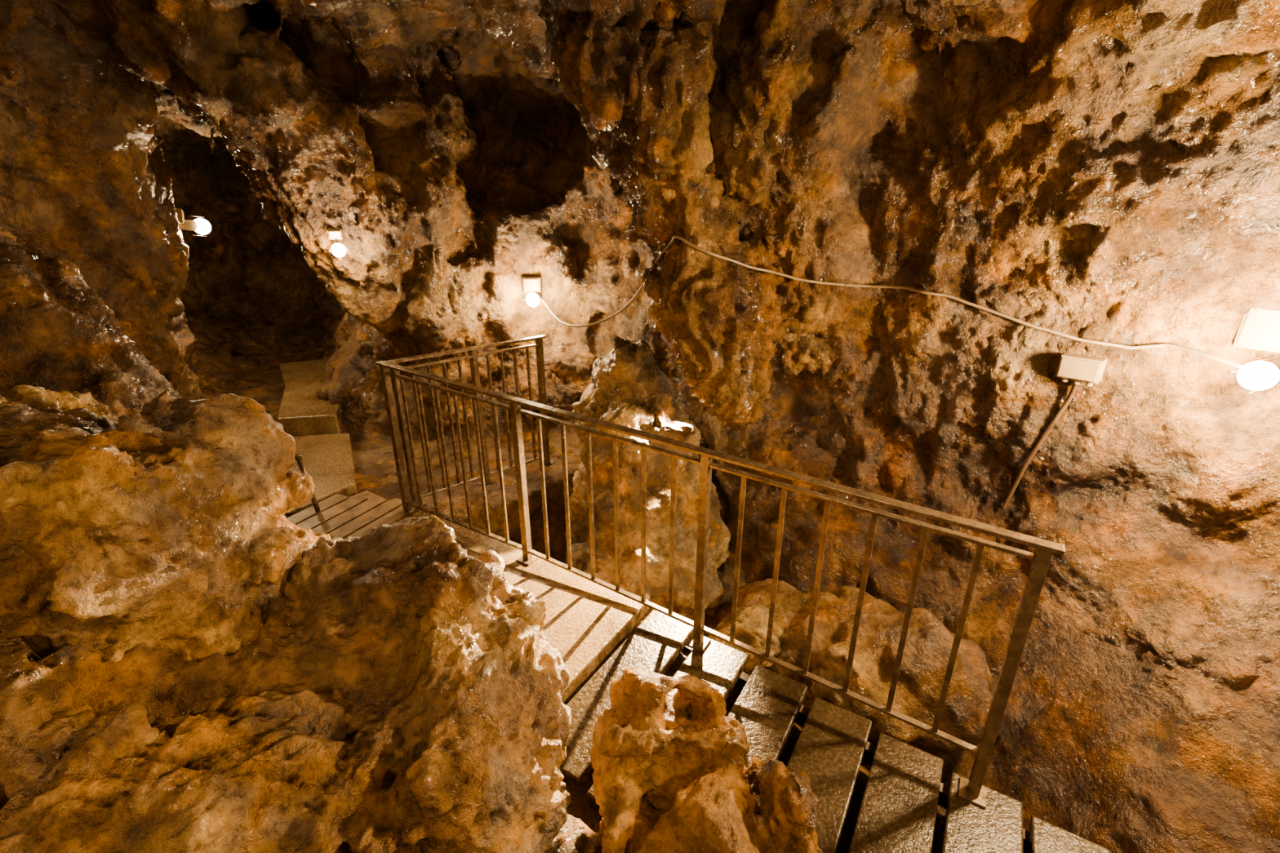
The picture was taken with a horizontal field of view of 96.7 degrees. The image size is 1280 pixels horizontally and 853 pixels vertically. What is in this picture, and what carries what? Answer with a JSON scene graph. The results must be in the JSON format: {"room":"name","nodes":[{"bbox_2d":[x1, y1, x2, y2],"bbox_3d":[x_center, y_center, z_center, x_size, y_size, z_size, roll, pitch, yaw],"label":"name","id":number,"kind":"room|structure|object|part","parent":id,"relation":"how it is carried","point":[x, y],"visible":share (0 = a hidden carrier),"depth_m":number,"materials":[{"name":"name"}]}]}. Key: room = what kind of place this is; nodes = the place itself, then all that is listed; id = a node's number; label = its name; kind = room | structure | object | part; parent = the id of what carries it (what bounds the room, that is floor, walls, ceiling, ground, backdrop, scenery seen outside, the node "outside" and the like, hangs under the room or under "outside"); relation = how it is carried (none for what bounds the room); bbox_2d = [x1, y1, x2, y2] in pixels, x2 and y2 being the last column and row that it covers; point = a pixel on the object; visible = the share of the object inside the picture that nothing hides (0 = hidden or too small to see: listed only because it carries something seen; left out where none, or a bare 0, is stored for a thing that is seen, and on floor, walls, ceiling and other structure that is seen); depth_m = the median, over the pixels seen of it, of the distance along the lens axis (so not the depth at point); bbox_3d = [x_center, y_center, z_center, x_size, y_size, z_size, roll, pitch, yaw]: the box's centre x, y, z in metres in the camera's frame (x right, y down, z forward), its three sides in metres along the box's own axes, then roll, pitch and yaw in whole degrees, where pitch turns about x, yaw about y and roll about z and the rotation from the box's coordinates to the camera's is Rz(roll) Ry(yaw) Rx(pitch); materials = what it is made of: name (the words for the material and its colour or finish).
{"room":"cave","nodes":[
{"label":"cave","id":0,"kind":"room"},
{"bbox_2d":[0,75,822,475],"bbox_3d":[-2.995,-1.041,4.562,7.821,2.454,10.682,0,21,0],"label":"wall","id":1,"kind":"structure","parent":0,"point":[442,234],"depth_m":4.24,"materials":[{"name":"brown stone"}]},
{"bbox_2d":[174,208,211,236],"bbox_3d":[-3.988,-1.803,5.028,0.174,0.246,0.327,11,24,26],"label":"lamp","id":2,"kind":"object","parent":1,"relation":"attached to","point":[202,226],"visible":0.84,"depth_m":5.04,"materials":[{"name":"beige plastic"}]},
{"bbox_3d":[-3.942,-1.800,5.117,0.140,0.140,0.140,0,21,0],"label":"bulb","id":3,"kind":"part","parent":2,"relation":"part of","materials":[{"name":"white glass"}]},
{"bbox_2d":[326,227,348,259],"bbox_3d":[-2.251,-1.358,4.227,0.129,0.228,0.203,-11,24,-27],"label":"lamp","id":4,"kind":"object","parent":1,"relation":"attached to","point":[338,250],"visible":0.99,"depth_m":4.21,"materials":[{"name":"beige plastic"}]},
{"bbox_3d":[-2.226,-1.302,4.201,0.100,0.100,0.100,0,21,0],"label":"bulb","id":5,"kind":"part","parent":4,"relation":"part of","materials":[{"name":"white glass"}]},
{"bbox_2d":[522,276,542,308],"bbox_3d":[-0.959,-1.200,5.093,0.171,0.240,0.380,-3,21,-9],"label":"lamp","id":6,"kind":"object","parent":1,"relation":"attached to","point":[531,284],"visible":1,"depth_m":5.13,"materials":[{"name":"beige plastic"}]},
{"bbox_3d":[-0.940,-1.112,4.989,0.120,0.120,0.120,0,21,0],"label":"bulb","id":7,"kind":"part","parent":6,"relation":"part of","materials":[{"name":"white glass"}]},
{"bbox_2d":[539,235,1244,368],"bbox_3d":[0.634,-0.788,3.455,4.433,0.722,0.770,15,26,35],"label":"cable","id":8,"kind":"object","parent":1,"relation":"attached to","point":[1158,345],"visible":0.97,"depth_m":3.08,"materials":[{"name":"beige plastic"}]},
{"bbox_2d":[0,0,1279,167],"bbox_3d":[-1.448,-2.230,3.186,6.594,0.812,12.266,-6,22,-15],"label":"ceiling","id":9,"kind":"structure","parent":0,"point":[488,71],"depth_m":3.27,"materials":[{"name":"brown stone"}]},
{"bbox_2d":[200,340,1279,852],"bbox_3d":[-1.235,0.944,4.229,6.274,1.066,11.617,-5,22,-13],"label":"floor","id":10,"kind":"structure","parent":0,"point":[1100,740],"depth_m":2.91,"materials":[{"name":"brown stone"}]},
{"bbox_2d":[0,384,331,662],"bbox_3d":[-1.863,0.747,1.859,1.865,1.873,1.270,0,21,0],"label":"boulder","id":11,"kind":"object","parent":10,"relation":"on","point":[166,525],"visible":0.43,"depth_m":1.51,"materials":[{"name":"brown stone"}]},
{"bbox_2d":[0,515,571,852],"bbox_3d":[-1.163,1.064,1.550,1.995,1.356,1.356,-19,28,-41],"label":"boulder","id":12,"kind":"object","parent":10,"relation":"on","point":[408,698],"visible":0.88,"depth_m":1.43,"materials":[{"name":"brown stone"}]},
{"bbox_2d":[276,358,357,518],"bbox_3d":[-3.302,-0.070,5.666,0.781,0.310,3.998,-10,23,-24],"label":"stairs","id":13,"kind":"object","parent":10,"relation":"on","point":[316,425],"visible":0.53,"depth_m":5.30,"materials":[{"name":"beige concrete"}]},
{"bbox_2d":[287,490,426,538],"bbox_3d":[-1.975,0.686,3.937,0.802,0.138,0.752,9,23,23],"label":"landing","id":14,"kind":"structure","parent":10,"relation":"on","point":[340,516],"depth_m":3.93,"materials":[{"name":"beige concrete"}]},
{"bbox_2d":[294,453,320,512],"bbox_3d":[-2.287,0.393,3.920,0.114,0.423,0.042,7,22,18],"label":"marker post","id":15,"kind":"object","parent":14,"relation":"on","point":[298,457],"visible":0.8,"depth_m":3.88,"materials":[{"name":"brown metal"}]},
{"bbox_2d":[395,509,648,704],"bbox_3d":[-0.941,0.949,3.247,1.973,0.100,1.964,0,21,0],"label":"concrete walkway","id":16,"kind":"object","parent":10,"relation":"on","point":[586,620],"depth_m":3.06,"materials":[{"name":"beige concrete"}]},
{"bbox_2d":[384,334,555,511],"bbox_3d":[-1.190,-0.059,4.230,1.227,1.078,0.123,-18,27,-39],"label":"metal railing","id":17,"kind":"object","parent":16,"relation":"on","point":[473,355],"visible":0.91,"depth_m":4.14,"materials":[{"name":"brown metal"}]},
{"bbox_2d":[543,813,603,852],"bbox_3d":[-0.310,1.467,1.716,0.393,0.406,0.552,0,21,0],"label":"boulder","id":18,"kind":"object","parent":10,"relation":"on","point":[575,836],"visible":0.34,"depth_m":1.77,"materials":[{"name":"brown stone"}]},
{"bbox_2d":[564,335,730,624],"bbox_3d":[0.052,0.445,4.242,1.248,2.127,1.534,0,21,0],"label":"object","id":19,"kind":"structure","parent":10,"relation":"on","point":[628,388],"depth_m":3.97,"materials":[{"name":"brown stone"}]},
{"bbox_2d":[590,666,822,852],"bbox_3d":[0.318,1.397,1.673,0.940,0.994,1.284,-1,21,-3],"label":"boulder","id":20,"kind":"object","parent":10,"relation":"on","point":[670,775],"visible":1,"depth_m":1.74,"materials":[{"name":"brown stone"}]},
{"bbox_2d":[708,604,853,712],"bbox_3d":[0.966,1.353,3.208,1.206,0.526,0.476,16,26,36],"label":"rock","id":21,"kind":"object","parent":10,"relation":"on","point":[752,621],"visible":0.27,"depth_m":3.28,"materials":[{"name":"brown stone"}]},
{"bbox_2d":[559,609,1111,852],"bbox_3d":[0.935,1.592,2.131,2.659,0.410,1.019,13,24,30],"label":"stairs","id":22,"kind":"structure","parent":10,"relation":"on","point":[897,814],"depth_m":2.40,"materials":[{"name":"grey concrete"}]},
{"bbox_2d":[374,360,1064,808],"bbox_3d":[-0.130,0.557,2.999,3.658,1.350,0.100,13,24,30],"label":"metal railing","id":23,"kind":"object","parent":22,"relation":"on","point":[971,790],"visible":1,"depth_m":2.62,"materials":[{"name":"brown metal"}]},
{"bbox_2d":[579,645,1029,852],"bbox_3d":[0.957,1.688,2.166,2.708,0.483,0.949,13,24,30],"label":"stair stringer","id":24,"kind":"object","parent":22,"relation":"attached to","point":[868,754],"visible":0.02,"depth_m":2.57,"materials":[{"name":"brown metal"}]},
{"bbox_2d":[758,13,1279,722],"bbox_3d":[2.152,-0.084,2.073,1.336,2.460,5.430,-9,23,-22],"label":"wall","id":25,"kind":"structure","parent":0,"point":[1129,194],"depth_m":2.70,"materials":[{"name":"brown stone"}]},
{"bbox_2d":[1001,383,1078,508],"bbox_3d":[2.117,0.121,3.016,0.057,0.816,0.233,-5,22,-12],"label":"conduit","id":26,"kind":"object","parent":25,"relation":"attached to","point":[1074,386],"visible":1,"depth_m":2.99,"materials":[{"name":"brown plastic"}]},
{"bbox_2d":[1055,352,1107,386],"bbox_3d":[2.125,-0.270,2.748,0.092,0.135,0.170,-18,27,-39],"label":"junction box","id":27,"kind":"object","parent":25,"relation":"attached to","point":[1090,370],"visible":1,"depth_m":2.71,"materials":[{"name":"plastic"}]},
{"bbox_2d":[1230,307,1279,395],"bbox_3d":[2.413,-0.303,2.199,0.455,0.290,0.211,-15,26,-34],"label":"lamp","id":28,"kind":"object","parent":25,"relation":"attached to","point":[1259,329],"visible":0.98,"depth_m":2.25,"materials":[{"name":"beige plastic"}]},
{"bbox_3d":[2.291,-0.188,2.109,0.110,0.110,0.110,0,21,0],"label":"bulb","id":29,"kind":"part","parent":28,"relation":"part of","materials":[{"name":"white glass"}]}
]}

